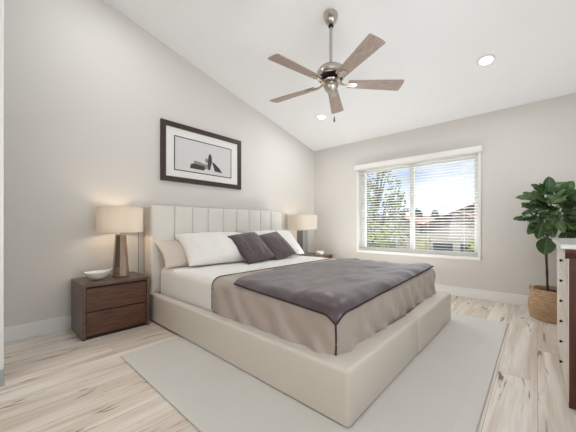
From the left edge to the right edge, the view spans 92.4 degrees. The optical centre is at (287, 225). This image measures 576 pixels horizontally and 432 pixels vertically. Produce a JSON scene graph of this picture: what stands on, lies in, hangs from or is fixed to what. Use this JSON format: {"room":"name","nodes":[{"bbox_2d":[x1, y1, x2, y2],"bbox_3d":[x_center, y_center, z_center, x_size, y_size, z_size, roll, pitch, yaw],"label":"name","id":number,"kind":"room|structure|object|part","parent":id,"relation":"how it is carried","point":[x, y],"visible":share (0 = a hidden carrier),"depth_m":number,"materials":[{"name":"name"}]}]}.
{"room":"bedroom","nodes":[
{"label":"bedroom","id":0,"kind":"room"},
{"bbox_2d":[4,0,313,327],"bbox_3d":[-1.529,-0.961,3.712,0.150,4.222,6.370,0,0,42],"label":"wall","id":1,"kind":"structure","parent":0,"point":[88,90],"depth_m":2.96,"materials":[{"name":"paint"}]},
{"bbox_2d":[4,315,70,342],"bbox_3d":[-1.473,0.980,3.651,0.015,0.140,6.054,0,0,42],"label":"baseboard","id":2,"kind":"structure","parent":1,"relation":"attached to","point":[28,330],"depth_m":2.62,"materials":[{"name":"white paint"}]},
{"bbox_2d":[160,118,240,189],"bbox_3d":[-1.184,-0.971,3.957,0.030,0.778,1.273,0,0,42],"label":"framed picture","id":3,"kind":"object","parent":1,"relation":"attached to","point":[191,155],"visible":1,"depth_m":3.88},
{"bbox_2d":[175,136,230,177],"bbox_3d":[-1.188,-0.965,3.954,0.002,0.432,0.888,0,0,42],"label":"print","id":4,"kind":"object","parent":3,"relation":"attached to","point":[192,156],"depth_m":3.91,"materials":[{"name":"grey paper"}]},
{"bbox_2d":[0,295,575,431],"bbox_3d":[0.810,1.150,1.605,6.445,0.200,6.370,0,0,42],"label":"floor","id":5,"kind":"structure","parent":0,"point":[58,381],"depth_m":1.82,"materials":[{"name":"brown wood"}]},
{"bbox_2d":[0,368,4,386],"bbox_3d":[-1.940,0.995,1.858,0.180,0.110,0.040,0,0,42],"label":"trim","id":6,"kind":"structure","parent":5,"relation":"on","point":[2,372],"depth_m":1.80,"materials":[{"name":"white paint"}]},
{"bbox_2d":[71,272,148,341],"bbox_3d":[-1.842,0.793,2.875,0.465,0.514,0.585,0,0,42],"label":"nightstand","id":7,"kind":"object","parent":5,"relation":"on","point":[107,305],"visible":1,"depth_m":2.69,"materials":[{"name":"brown wood"}]},
{"bbox_2d":[84,268,112,279],"bbox_3d":[-1.901,0.484,2.770,0.242,0.104,0.194,0,0,-36],"label":"bowl","id":8,"kind":"object","parent":7,"relation":"on","point":[100,274],"visible":1,"depth_m":2.73,"materials":[{"name":"white ceramic"}]},
{"bbox_3d":[-1.679,0.689,2.729,0.016,0.213,0.521,0,0,42],"label":"drawer","id":9,"kind":"part","parent":7,"relation":"part of","materials":[{"name":"brown wood"}]},
{"bbox_3d":[-1.679,0.911,2.729,0.016,0.213,0.521,0,0,42],"label":"drawer","id":10,"kind":"part","parent":7,"relation":"part of","materials":[{"name":"brown wood"}]},
{"bbox_2d":[96,206,142,277],"bbox_3d":[-1.776,0.320,2.969,0.459,1.032,0.478,0,0,42],"label":"table lamp","id":11,"kind":"object","parent":7,"relation":"on","point":[110,219],"visible":0.99,"depth_m":2.83,"materials":[{"name":"beige fabric"}]},
{"bbox_3d":[-1.781,-0.066,2.939,0.426,0.262,0.426,0,0,42],"label":"lamp shade","id":12,"kind":"part","parent":11,"relation":"part of","materials":[{"name":"fabric"}]},
{"bbox_3d":[-1.788,0.435,3.292,0.013,0.800,0.006,0,0,-25],"label":"power cord","id":13,"kind":"part","parent":11,"relation":"part of","materials":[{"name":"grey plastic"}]},
{"bbox_2d":[121,313,507,431],"bbox_3d":[0.505,1.042,2.583,2.255,0.016,3.025,0,0,42],"label":"area rug","id":14,"kind":"object","parent":5,"relation":"on","point":[445,387],"visible":0.59,"depth_m":1.73,"materials":[{"name":"beige carpet"}]},
{"bbox_2d":[145,205,450,426],"bbox_3d":[0.046,0.400,3.156,2.744,1.276,2.248,0,0,42],"label":"platform bed","id":15,"kind":"object","parent":14,"relation":"on","point":[341,387],"visible":0.56,"depth_m":2.01,"materials":[{"name":"beige fabric"}]},
{"bbox_3d":[-0.920,0.385,4.007,0.170,1.230,2.149,0,0,42],"label":"headboard","id":16,"kind":"part","parent":15,"relation":"part of","materials":[{"name":"beige fabric"}]},
{"bbox_2d":[161,255,335,311],"bbox_3d":[0.087,0.666,3.140,2.374,0.407,2.072,0,0,42],"label":"mattress","id":17,"kind":"object","parent":15,"relation":"on","point":[192,285],"visible":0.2,"depth_m":2.89,"materials":[{"name":"white fabric"}]},
{"bbox_2d":[154,240,188,267],"bbox_3d":[-1.090,0.314,3.403,0.318,0.298,0.980,0,0,42],"label":"bed pillow","id":18,"kind":"object","parent":17,"relation":"on","point":[173,254],"visible":0.35,"depth_m":3.10,"materials":[{"name":"beige fabric"}]},
{"bbox_2d":[175,232,245,265],"bbox_3d":[-0.865,0.268,3.463,0.407,0.385,0.962,0,0,45],"label":"bed pillow","id":19,"kind":"object","parent":17,"relation":"on","point":[202,248],"visible":0.77,"depth_m":3.25,"materials":[{"name":"white fabric"}]},
{"bbox_2d":[227,232,274,263],"bbox_3d":[-0.475,0.273,3.626,0.376,0.385,0.513,0,0,37],"label":"throw cushion","id":20,"kind":"object","parent":17,"relation":"on","point":[250,246],"visible":0.98,"depth_m":3.52,"materials":[{"name":"fabric"}]},
{"bbox_2d":[246,230,303,254],"bbox_3d":[-0.180,0.262,4.216,0.881,0.388,0.391,0,0,-44],"label":"bed pillow","id":21,"kind":"object","parent":17,"relation":"on","point":[286,235],"visible":0.39,"depth_m":4.28,"materials":[{"name":"white fabric"}]},
{"bbox_2d":[258,231,296,259],"bbox_3d":[-0.170,0.276,4.004,0.376,0.390,0.500,0,0,37],"label":"throw cushion","id":22,"kind":"object","parent":17,"relation":"on","point":[280,248],"visible":0.81,"depth_m":3.91,"materials":[{"name":"fabric"}]},
{"bbox_2d":[211,258,435,355],"bbox_3d":[0.510,0.612,2.743,1.296,0.336,2.125,0,0,42],"label":"coverlet","id":23,"kind":"object","parent":17,"relation":"on","point":[292,323],"visible":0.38,"depth_m":1.94,"materials":[{"name":"beige fabric"}]},
{"bbox_2d":[234,258,433,324],"bbox_3d":[0.522,0.486,2.678,1.192,0.155,2.072,0,0,42],"label":"throw blanket","id":24,"kind":"object","parent":23,"relation":"on","point":[332,289],"visible":1,"depth_m":2.12,"materials":[{"name":"grey fabric"}]},
{"bbox_3d":[-0.273,0.887,2.679,2.567,0.285,1.112,0,0,42],"label":"upholstered rail","id":25,"kind":"part","parent":15,"relation":"part of","materials":[{"name":"beige fabric"}]},
{"bbox_3d":[0.485,0.884,3.516,2.573,0.287,1.125,0,0,42],"label":"upholstered rail","id":26,"kind":"part","parent":15,"relation":"part of","materials":[{"name":"beige fabric"}]},
{"bbox_2d":[299,252,332,258],"bbox_3d":[0.309,0.796,5.144,0.625,0.508,0.940,0,0,42],"label":"nightstand","id":27,"kind":"object","parent":5,"relation":"on","point":[309,253],"visible":0.1,"depth_m":5.16,"materials":[{"name":"brown wood"}]},
{"bbox_2d":[287,215,316,255],"bbox_3d":[0.266,0.171,5.130,0.556,0.742,0.556,0,0,42],"label":"table lamp","id":28,"kind":"object","parent":27,"relation":"on","point":[302,222],"visible":0.98,"depth_m":4.95,"materials":[{"name":"beige fabric"}]},
{"bbox_3d":[0.266,-0.072,5.130,0.556,0.257,0.556,0,0,42],"label":"lamp shade","id":29,"kind":"part","parent":28,"relation":"part of","materials":[{"name":"fabric"}]},
{"bbox_2d":[316,251,323,254],"bbox_3d":[0.596,0.503,5.175,0.158,0.077,0.158,0,0,42],"label":"trinket box","id":30,"kind":"object","parent":27,"relation":"on","point":[317,252],"visible":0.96,"depth_m":5.12,"materials":[{"name":"white ceramic"}]},
{"bbox_2d":[528,284,556,323],"bbox_3d":[2.985,0.856,3.099,0.448,0.384,0.448,0,0,42],"label":"woven basket","id":31,"kind":"object","parent":5,"relation":"on","point":[542,304],"visible":0.66,"depth_m":3.03,"materials":[{"name":"wicker"}]},
{"bbox_2d":[513,176,575,290],"bbox_3d":[2.994,0.095,3.149,0.661,1.327,0.622,0,0,42],"label":"plant","id":32,"kind":"object","parent":31,"relation":"on","point":[565,192],"visible":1,"depth_m":3.07,"materials":[{"name":"green plant"}]},
{"bbox_2d":[552,238,575,409],"bbox_3d":[2.144,0.578,1.838,0.524,0.945,1.149,0,0,42],"label":"dresser","id":33,"kind":"object","parent":5,"relation":"on","point":[566,247],"visible":1,"depth_m":1.62,"materials":[{"name":"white wood"}]},
{"bbox_3d":[1.982,0.232,1.989,0.022,0.131,1.008,0,0,42],"label":"drawer","id":34,"kind":"part","parent":33,"relation":"part of","materials":[{"name":"beige wood"}]},
{"bbox_3d":[1.982,0.369,1.989,0.022,0.131,1.008,0,0,42],"label":"drawer","id":35,"kind":"part","parent":33,"relation":"part of","materials":[{"name":"beige wood"}]},
{"bbox_3d":[1.982,0.506,1.989,0.022,0.131,1.008,0,0,42],"label":"drawer","id":36,"kind":"part","parent":33,"relation":"part of","materials":[{"name":"beige wood"}]},
{"bbox_3d":[1.982,0.642,1.989,0.022,0.131,1.008,0,0,42],"label":"drawer","id":37,"kind":"part","parent":33,"relation":"part of","materials":[{"name":"beige wood"}]},
{"bbox_3d":[1.982,0.779,1.989,0.022,0.131,1.008,0,0,42],"label":"drawer","id":38,"kind":"part","parent":33,"relation":"part of","materials":[{"name":"beige wood"}]},
{"bbox_3d":[1.982,0.916,1.989,0.022,0.131,1.008,0,0,42],"label":"drawer","id":39,"kind":"part","parent":33,"relation":"part of","materials":[{"name":"white wood"}]},
{"bbox_3d":[1.984,0.574,1.987,0.019,0.882,1.072,0,0,42],"label":"frame","id":40,"kind":"part","parent":33,"relation":"part of","materials":[{"name":"beige wood"}]},
{"bbox_3d":[1.782,0.161,1.428,0.492,0.058,0.032,0,0,42],"label":"moulding","id":41,"kind":"part","parent":33,"relation":"part of","materials":[{"name":"brown wood"}]},
{"bbox_2d":[104,0,575,150],"bbox_3d":[0.810,-2.394,1.605,6.545,1.679,6.470,0,0,42],"label":"ceiling","id":42,"kind":"structure","parent":0,"point":[436,46],"depth_m":3.20,"materials":[{"name":"paint"}]},
{"bbox_2d":[316,114,326,119],"bbox_3d":[0.559,-1.819,4.611,0.172,0.048,0.176,0,0,-44],"label":"recessed light","id":43,"kind":"object","parent":42,"relation":"in","point":[319,116],"visible":1,"depth_m":4.60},
{"bbox_2d":[268,8,403,121],"bbox_3d":[0.401,-1.609,2.809,1.410,1.098,1.414,0,0,42],"label":"ceiling fan","id":44,"kind":"object","parent":42,"relation":"hanging from","point":[331,74],"visible":1,"depth_m":2.74,"materials":[{"name":"brown wood"}]},
{"bbox_3d":[0.058,-1.448,3.060,0.560,0.040,0.154,0,0,33],"label":"blade","id":45,"kind":"part","parent":44,"relation":"part of","materials":[{"name":"brown wood"}]},
{"bbox_3d":[0.081,-1.448,2.526,0.560,0.040,0.154,0,0,-38],"label":"blade","id":46,"kind":"part","parent":44,"relation":"part of","materials":[{"name":"brown wood"}]},
{"bbox_3d":[0.437,-1.460,2.809,0.200,0.025,0.200,0,0,42],"label":"rotor plate","id":47,"kind":"part","parent":44,"relation":"part of","materials":[{"name":"silver metal"}]},
{"bbox_3d":[0.558,-1.448,3.248,0.154,0.040,0.560,0,0,15],"label":"blade","id":48,"kind":"part","parent":44,"relation":"part of","materials":[{"name":"brown wood"}]},
{"bbox_3d":[0.596,-1.448,2.383,0.154,0.040,0.560,0,0,-20],"label":"blade","id":49,"kind":"part","parent":44,"relation":"part of","materials":[{"name":"brown wood"}]},
{"bbox_3d":[0.891,-1.448,2.829,0.560,0.040,0.154,0,0,-2],"label":"blade","id":50,"kind":"part","parent":44,"relation":"part of","materials":[{"name":"brown wood"}]},
{"bbox_2d":[476,54,495,65],"bbox_3d":[2.194,-1.833,3.057,0.172,0.048,0.176,0,0,-44],"label":"recessed light","id":51,"kind":"object","parent":42,"relation":"in","point":[488,59],"visible":1,"depth_m":3.05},
{"bbox_2d":[314,93,575,295],"bbox_3d":[2.872,-0.250,3.933,6.395,2.800,0.150,0,0,42],"label":"wall","id":52,"kind":"structure","parent":0,"point":[523,145],"depth_m":3.86,"materials":[{"name":"paint"}]},
{"bbox_2d":[356,152,480,260],"bbox_3d":[2.073,-0.298,4.633,1.944,1.583,0.180,0,0,42],"label":"window","id":53,"kind":"structure","parent":52,"relation":"in","point":[477,229],"depth_m":4.63,"materials":[{"name":"white plastic"}]},
{"bbox_2d":[354,145,481,255],"bbox_3d":[2.031,-0.351,4.598,1.995,1.578,0.123,0,0,42],"label":"window blind","id":54,"kind":"object","parent":53,"relation":"attached to","point":[473,149],"visible":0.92,"depth_m":4.44,"materials":[{"name":"white plastic"}]},
{"bbox_3d":[2.060,0.427,4.620,1.858,0.022,0.053,0,0,42],"label":"rail","id":55,"kind":"part","parent":54,"relation":"part of","materials":[{"name":"white plastic"}]},
{"bbox_3d":[2.254,-0.310,4.446,0.002,1.480,0.052,0,0,42],"label":"ladder cord","id":56,"kind":"part","parent":54,"relation":"part of","materials":[{"name":"white fabric"}]},
{"bbox_3d":[2.625,-0.310,4.111,0.002,1.480,0.052,0,0,42],"label":"ladder cord","id":57,"kind":"part","parent":54,"relation":"part of","materials":[{"name":"white fabric"}]},
{"bbox_3d":[2.073,0.469,4.633,1.944,0.048,0.180,0,0,42],"label":"sill","id":58,"kind":"part","parent":53,"relation":"part of","materials":[{"name":"white paint"}]},
{"bbox_2d":[434,284,527,306],"bbox_3d":[2.107,0.980,4.511,4.185,0.140,0.015,0,0,42],"label":"baseboard","id":59,"kind":"structure","parent":52,"relation":"attached to","point":[522,300],"depth_m":3.89,"materials":[{"name":"white wood"}]},
{"bbox_3d":[-2.410,-0.822,1.337,0.130,3.744,1.362,0,0,42],"label":"wall","id":60,"kind":"structure","parent":0,"visible":0},
{"bbox_2d":[0,0,3,369],"bbox_3d":[-1.942,-0.874,1.856,0.170,3.628,0.036,0,0,42],"label":"trim","id":61,"kind":"structure","parent":60,"relation":"attached to","point":[1,1],"depth_m":1.80,"materials":[{"name":"white paint"}]},
{"label":"outside","id":62,"kind":"structure","parent":0,"visible":0},
{"bbox_3d":[23.443,4.200,63.398,130.000,0.300,114.400,0,0,42],"label":"ground","id":63,"kind":"structure","parent":62,"visible":0},
{"bbox_2d":[367,226,391,247],"bbox_3d":[2.563,2.029,7.640,1.188,4.044,1.278,0,0,42],"label":"bush","id":64,"kind":"object","parent":63,"relation":"on","point":[370,238],"visible":0.06,"depth_m":7.64,"materials":[{"name":"green plant"}]},
{"bbox_2d":[367,171,409,248],"bbox_3d":[3.234,0.878,10.447,2.441,6.359,3.109,0,0,42],"label":"tree","id":65,"kind":"object","parent":63,"relation":"on","point":[370,226],"visible":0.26,"depth_m":10.02,"materials":[{"name":"green plant"}]},
{"bbox_2d":[367,216,434,249],"bbox_3d":[12.978,1.535,28.387,7.100,5.030,12.440,0,0,42],"label":"house","id":66,"kind":"structure","parent":63,"relation":"on","point":[406,224],"depth_m":23.34,"materials":[{"name":"grey paint"}]},
{"bbox_2d":[415,208,422,216],"bbox_3d":[24.915,0.319,52.896,2.371,7.477,2.544,0,0,42],"label":"tree","id":67,"kind":"object","parent":63,"relation":"on","point":[416,214],"visible":0.16,"depth_m":52.54,"materials":[{"name":"green plant"}]},
{"bbox_2d":[415,237,430,249],"bbox_3d":[3.439,2.169,6.865,1.103,3.765,1.191,0,0,42],"label":"bush","id":68,"kind":"object","parent":63,"relation":"on","point":[421,241],"visible":0.02,"depth_m":6.82,"materials":[{"name":"green plant"}]},
{"bbox_2d":[431,210,438,218],"bbox_3d":[27.083,0.517,50.978,2.330,7.081,2.503,0,0,42],"label":"tree","id":69,"kind":"object","parent":63,"relation":"on","point":[432,212],"visible":0.07,"depth_m":50.56,"materials":[{"name":"green plant"}]},
{"bbox_2d":[420,210,473,251],"bbox_3d":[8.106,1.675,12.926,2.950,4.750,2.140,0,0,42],"label":"house","id":70,"kind":"structure","parent":63,"relation":"on","point":[457,217],"depth_m":12.46,"materials":[{"name":"grey paint"}]},
{"bbox_2d":[420,203,473,226],"bbox_3d":[13.197,1.235,16.450,7.100,5.630,9.890,0,0,42],"label":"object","id":71,"kind":"structure","parent":70,"relation":"attached to","point":[461,209],"depth_m":13.86,"materials":[{"name":"grey paint"}]},
{"bbox_2d":[465,239,473,251],"bbox_3d":[4.246,2.156,6.137,1.103,3.791,1.192,0,0,42],"label":"bush","id":72,"kind":"object","parent":63,"relation":"on","point":[471,249],"visible":0.02,"depth_m":6.17,"materials":[{"name":"green plant"}]}
]}

